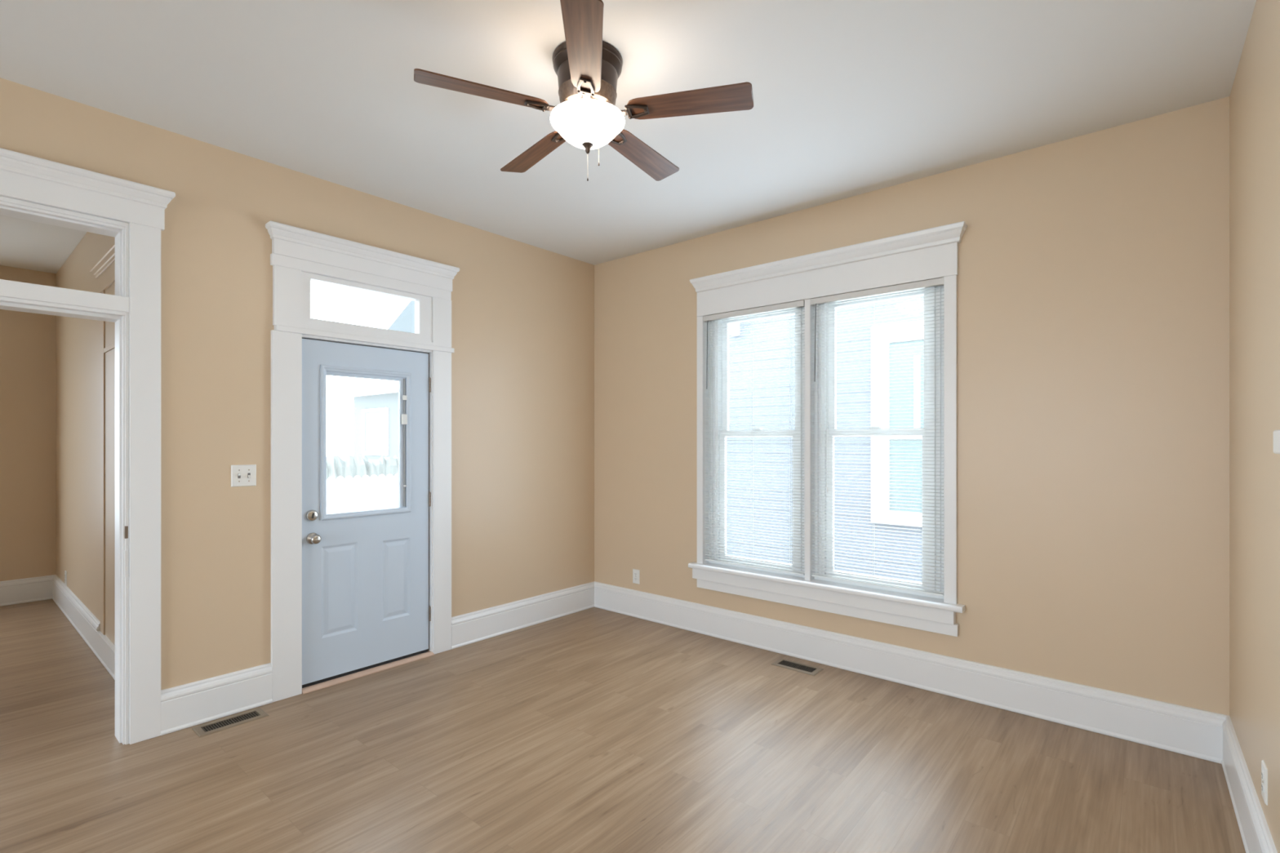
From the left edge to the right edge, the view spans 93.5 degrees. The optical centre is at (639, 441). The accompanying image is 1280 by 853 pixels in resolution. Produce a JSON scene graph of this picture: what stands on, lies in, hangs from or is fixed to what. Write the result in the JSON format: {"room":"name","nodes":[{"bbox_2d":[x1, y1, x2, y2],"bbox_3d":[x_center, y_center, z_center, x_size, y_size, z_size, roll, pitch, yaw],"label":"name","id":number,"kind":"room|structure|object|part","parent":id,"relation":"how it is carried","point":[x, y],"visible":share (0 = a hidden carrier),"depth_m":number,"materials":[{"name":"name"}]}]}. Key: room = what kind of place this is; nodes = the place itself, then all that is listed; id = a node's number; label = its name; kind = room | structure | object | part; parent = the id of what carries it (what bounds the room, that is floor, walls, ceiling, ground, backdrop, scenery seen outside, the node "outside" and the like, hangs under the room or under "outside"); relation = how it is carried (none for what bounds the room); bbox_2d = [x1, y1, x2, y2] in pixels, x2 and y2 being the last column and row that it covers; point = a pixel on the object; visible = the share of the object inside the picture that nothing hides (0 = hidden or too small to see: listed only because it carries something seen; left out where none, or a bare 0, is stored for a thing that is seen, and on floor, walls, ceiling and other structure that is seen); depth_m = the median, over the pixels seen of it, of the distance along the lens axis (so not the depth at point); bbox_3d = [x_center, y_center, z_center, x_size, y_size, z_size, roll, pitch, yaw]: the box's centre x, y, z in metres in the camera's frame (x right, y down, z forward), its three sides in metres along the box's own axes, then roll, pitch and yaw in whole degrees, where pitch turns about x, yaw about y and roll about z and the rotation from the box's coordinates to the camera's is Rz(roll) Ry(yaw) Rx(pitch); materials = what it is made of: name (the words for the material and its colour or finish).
{"room":"empty living room","nodes":[
{"label":"empty living room","id":0,"kind":"room"},
{"bbox_2d":[0,265,56,581],"bbox_3d":[-6.289,-0.050,4.625,0.120,3.000,2.837,0,0,40],"label":"wall","id":1,"kind":"structure","parent":0,"point":[28,340],"depth_m":5.43,"materials":[{"name":"beige paint"}]},
{"bbox_2d":[0,574,54,606],"bbox_3d":[-6.223,1.342,4.588,0.029,0.216,2.567,0,0,40],"label":"baseboard","id":2,"kind":"structure","parent":1,"relation":"attached to","point":[12,592],"depth_m":5.41,"materials":[{"name":"white wood"}]},
{"bbox_2d":[56,231,115,645],"bbox_3d":[-3.899,-0.050,4.375,3.845,3.000,0.120,0,0,40],"label":"wall","id":3,"kind":"structure","parent":0,"point":[77,340],"depth_m":4.56,"materials":[{"name":"beige paint"}]},
{"bbox_2d":[64,570,66,585],"bbox_3d":[-4.914,1.170,5.154,0.073,0.117,0.008,0,0,40],"label":"wall outlet","id":4,"kind":"object","parent":3,"relation":"attached to","point":[65,571],"visible":1,"depth_m":5.13,"materials":[{"name":"white plastic"}]},
{"bbox_2d":[52,574,115,679],"bbox_3d":[-3.947,1.342,4.318,3.845,0.216,0.029,0,0,40],"label":"baseboard","id":5,"kind":"structure","parent":3,"relation":"attached to","point":[86,624],"depth_m":4.37,"materials":[{"name":"white wood"}]},
{"bbox_2d":[89,240,115,635],"bbox_3d":[-3.189,0.036,3.672,1.732,2.497,0.030,0,0,40],"label":"door frame","id":6,"kind":"structure","parent":3,"relation":"attached to","point":[104,268],"depth_m":4.00,"materials":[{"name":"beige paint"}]},
{"bbox_3d":[-3.189,-1.166,3.672,1.732,0.092,0.030,0,0,40],"label":"cornice","id":7,"kind":"part","parent":6,"relation":"part of","materials":[{"name":"beige paint"}]},
{"bbox_3d":[-3.603,0.141,4.039,0.128,2.287,0.008,0,0,40],"label":"casing","id":8,"kind":"part","parent":6,"relation":"part of","materials":[{"name":"beige paint"}]},
{"bbox_3d":[-3.122,-1.061,3.627,1.572,0.118,0.012,0,0,40],"label":"head casing","id":9,"kind":"part","parent":6,"relation":"part of","materials":[{"name":"beige paint"}]},
{"bbox_3d":[-3.114,-0.601,3.623,1.155,0.031,0.007,0,0,40],"label":"transom rail","id":10,"kind":"part","parent":6,"relation":"part of","materials":[{"name":"beige paint"}]},
{"bbox_2d":[0,77,594,690],"bbox_3d":[-3.160,-0.050,2.168,0.140,3.000,8.650,0,0,40],"label":"wall","id":11,"kind":"structure","parent":0,"point":[522,314],"depth_m":3.33,"materials":[{"name":"beige paint"}]},
{"bbox_2d":[0,147,175,744],"bbox_3d":[-2.933,0.111,2.384,0.217,2.678,1.726,0,0,40],"label":"cased opening","id":12,"kind":"structure","parent":11,"relation":"attached to","point":[33,188],"depth_m":2.89,"materials":[{"name":"white wood"}]},
{"bbox_3d":[-2.949,-0.637,2.405,0.165,0.106,1.384,0,0,40],"label":"transom rail","id":13,"kind":"part","parent":12,"relation":"part of","materials":[{"name":"white wood"}]},
{"bbox_3d":[-2.893,-1.097,2.352,0.030,0.106,1.656,0,0,40],"label":"head casing","id":14,"kind":"part","parent":12,"relation":"part of","materials":[{"name":"white wood"}]},
{"bbox_3d":[-2.877,-1.188,2.337,0.072,0.080,1.726,0,0,40],"label":"cornice","id":15,"kind":"part","parent":12,"relation":"part of","materials":[{"name":"white wood"}]},
{"bbox_3d":[-2.456,0.435,2.881,0.011,0.060,0.012,0,0,40],"label":"strike plate","id":16,"kind":"part","parent":12,"relation":"part of","materials":[{"name":"silver metal"}]},
{"bbox_3d":[-2.405,0.201,2.929,0.024,2.498,0.119,0,0,40],"label":"casing","id":17,"kind":"part","parent":12,"relation":"part of","materials":[{"name":"white wood"}]},
{"bbox_2d":[160,662,272,735],"bbox_3d":[-2.206,1.342,3.159,0.029,0.216,0.492,0,0,40],"label":"baseboard","id":18,"kind":"structure","parent":11,"relation":"attached to","point":[193,704],"depth_m":3.14,"materials":[{"name":"white wood"}]},
{"bbox_2d":[231,464,256,487],"bbox_3d":[-2.135,0.186,3.251,0.020,0.116,0.118,0,0,40],"label":"light switch","id":19,"kind":"object","parent":11,"relation":"attached to","point":[245,475],"visible":1,"depth_m":3.25,"materials":[{"name":"white plastic"}]},
{"bbox_2d":[265,220,459,702],"bbox_3d":[-1.718,0.122,3.808,0.212,2.656,1.183,0,0,40],"label":"door frame","id":20,"kind":"structure","parent":11,"relation":"attached to","point":[295,250],"depth_m":3.48,"materials":[{"name":"white wood"}]},
{"bbox_3d":[-1.998,0.416,3.407,0.025,2.068,0.154,0,0,40],"label":"casing","id":21,"kind":"part","parent":20,"relation":"part of","materials":[{"name":"white wood"}]},
{"bbox_3d":[-1.681,-0.814,3.780,0.024,0.332,1.112,0,0,40],"label":"transom casing","id":22,"kind":"part","parent":20,"relation":"part of","materials":[{"name":"white wood"}]},
{"bbox_3d":[-1.679,-1.086,3.777,0.032,0.088,1.120,0,0,40],"label":"head casing","id":23,"kind":"part","parent":20,"relation":"part of","materials":[{"name":"white wood"}]},
{"bbox_3d":[-1.664,-1.166,3.763,0.072,0.080,1.183,0,0,40],"label":"cornice","id":24,"kind":"part","parent":20,"relation":"part of","materials":[{"name":"white wood"}]},
{"bbox_3d":[-1.670,-0.632,3.784,0.036,0.032,1.122,0,0,40],"label":"band rail","id":25,"kind":"part","parent":20,"relation":"part of","materials":[{"name":"white wood"}]},
{"bbox_3d":[-1.365,0.416,4.151,0.025,2.068,0.138,0,0,40],"label":"casing","id":26,"kind":"part","parent":20,"relation":"part of","materials":[{"name":"white wood"}]},
{"bbox_2d":[302,338,431,688],"bbox_3d":[-1.684,0.418,3.788,0.117,2.026,0.819,0,0,40],"label":"door","id":27,"kind":"structure","parent":11,"relation":"in","point":[365,573],"depth_m":3.75,"materials":[{"name":"blue paint"}]},
{"bbox_3d":[-1.895,0.570,3.510,0.068,0.068,0.068,0,0,40],"label":"knob","id":28,"kind":"part","parent":27,"relation":"part of","materials":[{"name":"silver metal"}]},
{"bbox_3d":[-1.714,0.009,3.788,0.044,0.923,0.572,0,0,40],"label":"lite frame","id":29,"kind":"part","parent":27,"relation":"part of","materials":[{"name":"blue paint"}]},
{"bbox_2d":[301,271,431,342],"bbox_3d":[-1.703,-0.825,3.797,0.059,0.305,0.828,0,0,40],"label":"window","id":30,"kind":"structure","parent":11,"relation":"in","point":[423,304],"depth_m":3.77,"materials":[{"name":"white"}]},
{"bbox_2d":[451,581,594,649],"bbox_3d":[-0.855,1.342,4.748,0.029,0.216,1.432,0,0,40],"label":"baseboard","id":31,"kind":"structure","parent":11,"relation":"attached to","point":[473,627],"depth_m":4.64,"materials":[{"name":"white wood"}]},
{"bbox_2d":[0,599,1245,852],"bbox_3d":[-3.093,1.510,1.947,8.550,0.120,8.900,0,0,40],"label":"floor","id":32,"kind":"structure","parent":0,"point":[593,730],"depth_m":2.67,"materials":[{"name":"brown wood"}]},
{"bbox_2d":[191,707,269,737],"bbox_3d":[-2.109,1.447,3.109,0.135,0.006,0.305,0,0,40],"label":"floor vent","id":33,"kind":"object","parent":32,"relation":"in","point":[206,729],"visible":1,"depth_m":3.10,"materials":[{"name":"beige metal"}]},
{"bbox_2d":[771,657,822,675],"bbox_3d":[1.009,1.447,3.870,0.295,0.006,0.140,0,0,40],"label":"floor vent","id":34,"kind":"object","parent":32,"relation":"in","point":[783,663],"visible":1,"depth_m":3.86,"materials":[{"name":"beige metal"}]},
{"bbox_2d":[0,0,1256,273],"bbox_3d":[-3.093,-1.650,1.947,8.550,0.200,8.900,0,0,40],"label":"ceiling","id":35,"kind":"structure","parent":0,"point":[851,98],"depth_m":2.65,"materials":[{"name":"white paint"}]},
{"bbox_2d":[413,0,753,181],"bbox_3d":[-0.211,-1.305,2.488,1.280,0.490,1.272,0,0,40],"label":"ceiling fan","id":36,"kind":"object","parent":35,"relation":"attached to","point":[588,68],"visible":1,"depth_m":2.35,"materials":[{"name":"brown wood"}]},
{"bbox_3d":[-0.600,-1.339,2.303,0.495,0.034,0.134,2,-1,-21],"label":"fan blade","id":37,"kind":"part","parent":36,"relation":"part of","materials":[{"name":"brown wood"}]},
{"bbox_3d":[-0.476,-1.328,2.775,0.134,0.034,0.495,0,0,-39],"label":"fan blade","id":38,"kind":"part","parent":36,"relation":"part of","materials":[{"name":"brown wood"}]},
{"bbox_3d":[-0.189,-1.328,2.039,0.134,0.034,0.495,0,0,-3],"label":"fan blade","id":39,"kind":"part","parent":36,"relation":"part of","materials":[{"name":"brown wood"}]},
{"bbox_3d":[-0.213,-1.260,2.454,0.303,0.108,0.303,0,0,40],"label":"lamp shade","id":40,"kind":"part","parent":36,"relation":"part of","materials":[{"name":"white glass"}]},
{"bbox_3d":[0.011,-1.328,2.803,0.134,0.034,0.495,0,0,33],"label":"fan blade","id":41,"kind":"part","parent":36,"relation":"part of","materials":[{"name":"brown wood"}]},
{"bbox_3d":[0.189,-1.317,2.348,0.495,0.034,0.134,2,0,15],"label":"fan blade","id":42,"kind":"part","parent":36,"relation":"part of","materials":[{"name":"brown wood"}]},
{"bbox_2d":[594,96,1229,715],"bbox_3d":[1.246,-0.050,3.999,4.200,3.000,0.150,0,0,40],"label":"wall","id":43,"kind":"structure","parent":0,"point":[1093,277],"depth_m":3.12,"materials":[{"name":"beige paint"}]},
{"bbox_2d":[632,568,639,584],"bbox_3d":[-0.034,1.120,4.984,0.073,0.117,0.008,0,0,40],"label":"wall outlet","id":44,"kind":"object","parent":43,"relation":"attached to","point":[636,573],"visible":1,"depth_m":4.98,"materials":[{"name":"white plastic"}]},
{"bbox_2d":[688,221,967,636],"bbox_3d":[1.151,-0.058,4.031,1.882,2.325,0.226,0,0,40],"label":"window","id":45,"kind":"structure","parent":43,"relation":"in","point":[932,253],"depth_m":3.98,"materials":[{"name":"white wood"}]},
{"bbox_3d":[0.458,-0.009,4.556,0.054,1.867,0.024,0,0,40],"label":"casing","id":46,"kind":"part","parent":45,"relation":"part of","materials":[{"name":"white wood"}]},
{"bbox_2d":[702,299,804,575],"bbox_3d":[0.792,-0.021,4.283,0.806,1.839,0.048,0,0,40],"label":"mini blind","id":47,"kind":"object","parent":45,"relation":"attached to","point":[800,304],"visible":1,"depth_m":4.26,"materials":[{"name":"white plastic"}]},
{"bbox_3d":[0.566,-0.286,4.453,0.010,1.232,0.011,0,0,-8],"label":"lift cord","id":48,"kind":"part","parent":47,"relation":"part of","materials":[{"name":"white fabric"}]},
{"bbox_3d":[0.572,-0.002,4.482,0.001,1.800,0.028,0,0,40],"label":"ladder cord","id":49,"kind":"part","parent":47,"relation":"part of","materials":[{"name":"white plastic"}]},
{"bbox_3d":[0.798,-0.002,4.290,0.001,1.800,0.028,0,0,40],"label":"ladder cord","id":50,"kind":"part","parent":47,"relation":"part of","materials":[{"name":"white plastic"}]},
{"bbox_3d":[0.798,0.892,4.290,0.795,0.011,0.024,0,0,40],"label":"rail","id":51,"kind":"part","parent":47,"relation":"part of","materials":[{"name":"white plastic"}]},
{"bbox_3d":[1.025,-0.002,4.098,0.001,1.800,0.028,0,0,40],"label":"ladder cord","id":52,"kind":"part","parent":47,"relation":"part of","materials":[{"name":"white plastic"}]},
{"bbox_3d":[0.853,0.411,4.351,0.641,0.983,0.032,0,0,40],"label":"sash","id":53,"kind":"part","parent":45,"relation":"part of","materials":[{"name":"white plastic"}]},
{"bbox_3d":[0.876,-0.482,4.379,0.641,0.901,0.032,0,0,40],"label":"sash","id":54,"kind":"part","parent":45,"relation":"part of","materials":[{"name":"glass"}]},
{"bbox_3d":[1.169,-0.015,4.065,1.678,1.930,0.150,0,0,40],"label":"frame","id":55,"kind":"part","parent":45,"relation":"part of","materials":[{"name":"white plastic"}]},
{"bbox_3d":[1.119,-1.035,3.992,1.788,0.186,0.027,0,0,40],"label":"head casing","id":56,"kind":"part","parent":45,"relation":"part of","materials":[{"name":"white wood"}]},
{"bbox_3d":[1.108,-1.172,3.969,1.866,0.096,0.076,0,0,40],"label":"cornice","id":57,"kind":"part","parent":45,"relation":"part of","materials":[{"name":"white wood"}]},
{"bbox_2d":[809,277,943,596],"bbox_3d":[1.443,-0.024,3.729,0.813,1.835,0.048,0,0,40],"label":"mini blind","id":58,"kind":"object","parent":45,"relation":"attached to","point":[926,284],"visible":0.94,"depth_m":3.69,"materials":[{"name":"white plastic"}]},
{"bbox_3d":[1.214,-0.286,3.901,0.010,1.232,0.011,0,0,-8],"label":"lift cord","id":59,"kind":"part","parent":58,"relation":"part of","materials":[{"name":"white fabric"}]},
{"bbox_3d":[1.449,0.888,3.736,0.802,0.011,0.024,0,0,40],"label":"rail","id":60,"kind":"part","parent":58,"relation":"part of","materials":[{"name":"white plastic"}]},
{"bbox_3d":[1.677,-0.004,3.542,0.001,1.796,0.028,0,0,40],"label":"ladder cord","id":61,"kind":"part","parent":58,"relation":"part of","materials":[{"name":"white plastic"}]},
{"bbox_3d":[1.491,0.411,3.808,0.645,0.983,0.032,0,0,40],"label":"sash","id":62,"kind":"part","parent":45,"relation":"part of","materials":[{"name":"white plastic"}]},
{"bbox_3d":[1.515,-0.482,3.836,0.645,0.901,0.032,0,0,40],"label":"sash","id":63,"kind":"part","parent":45,"relation":"part of","materials":[{"name":"white plastic"}]},
{"bbox_3d":[1.772,-0.009,3.438,0.065,1.867,0.024,0,0,40],"label":"casing","id":64,"kind":"part","parent":45,"relation":"part of","materials":[{"name":"white wood"}]},
{"bbox_2d":[594,581,1227,764],"bbox_3d":[1.115,1.342,3.994,4.006,0.216,0.029,0,0,40],"label":"baseboard","id":65,"kind":"structure","parent":43,"relation":"attached to","point":[1197,733],"depth_m":3.40,"materials":[{"name":"white wood"}]},
{"bbox_2d":[1229,0,1279,852],"bbox_3d":[0.010,-0.050,-0.627,0.300,3.000,8.500,0,0,40],"label":"wall","id":66,"kind":"structure","parent":0,"point":[1255,95],"depth_m":2.13,"materials":[{"name":"beige paint"}]},
{"bbox_2d":[1221,715,1277,852],"bbox_3d":[-0.055,1.342,-0.572,0.029,0.216,8.502,0,0,39],"label":"baseboard","id":67,"kind":"structure","parent":66,"relation":"attached to","point":[1256,837],"depth_m":2.21,"materials":[{"name":"white wood"}]},
{"bbox_2d":[1261,760,1267,805],"bbox_3d":[2.041,1.115,1.971,0.009,0.117,0.073,0,0,40],"label":"wall outlet","id":68,"kind":"object","parent":66,"relation":"attached to","point":[1264,768],"visible":1,"depth_m":1.96,"materials":[{"name":"white plastic"}]},
{"bbox_2d":[1261,770,1263,781],"bbox_3d":[2.039,1.095,1.973,0.003,0.025,0.033,0,0,39],"label":"receptacle","id":69,"kind":"object","parent":68,"relation":"attached to","point":[1262,771],"depth_m":1.97,"materials":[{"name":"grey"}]},
{"bbox_2d":[1261,782,1263,792],"bbox_3d":[2.039,1.135,1.973,0.003,0.025,0.033,0,0,39],"label":"receptacle","id":70,"kind":"object","parent":68,"relation":"attached to","point":[1262,783],"depth_m":1.97,"materials":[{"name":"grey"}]},
{"bbox_2d":[1273,429,1279,453],"bbox_3d":[1.781,0.002,1.667,0.028,0.068,0.126,0,0,40],"label":"thermostat","id":71,"kind":"object","parent":66,"relation":"attached to","point":[1276,433],"visible":1,"depth_m":1.68,"materials":[{"name":"grey plastic"}]},
{"label":"outside","id":72,"kind":"structure","parent":0,"visible":0},
{"bbox_3d":[-1.540,2.050,19.399,100.000,0.300,100.000,0,0,40],"label":"ground","id":73,"kind":"structure","parent":72,"visible":0},
{"bbox_2d":[326,473,398,513],"bbox_3d":[-4.449,1.225,9.851,0.060,1.350,2.916,0,0,40],"label":"picket fence","id":74,"kind":"object","parent":73,"relation":"on","point":[349,494],"visible":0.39,"depth_m":9.75,"materials":[{"name":"white wood"}]},
{"bbox_2d":[326,454,398,479],"bbox_3d":[-5.591,1.102,10.931,0.829,1.709,3.050,0,0,40],"label":"hedge","id":75,"kind":"object","parent":73,"relation":"on","point":[357,464],"visible":0.13,"depth_m":11.11,"materials":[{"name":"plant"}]},
{"bbox_2d":[337,377,398,459],"bbox_3d":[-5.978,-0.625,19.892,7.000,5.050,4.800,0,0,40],"label":"house","id":76,"kind":"structure","parent":73,"relation":"on","point":[375,402],"depth_m":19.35,"materials":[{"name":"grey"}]},
{"bbox_3d":[-8.540,-0.310,19.419,1.390,1.280,0.020,0,0,40],"label":"pane","id":77,"kind":"part","parent":76,"relation":"part of","materials":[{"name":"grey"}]},
{"bbox_2d":[387,295,924,582],"bbox_3d":[2.023,-1.140,9.312,18.100,6.080,4.550,0,0,40],"label":"neighbor house","id":78,"kind":"structure","parent":73,"relation":"on","point":[853,447],"depth_m":6.44,"materials":[{"name":"grey"}]},
{"bbox_3d":[2.851,-0.147,5.925,0.770,1.715,0.018,0,0,40],"label":"pane","id":79,"kind":"part","parent":78,"relation":"part of","materials":[{"name":"grey"}]}
]}

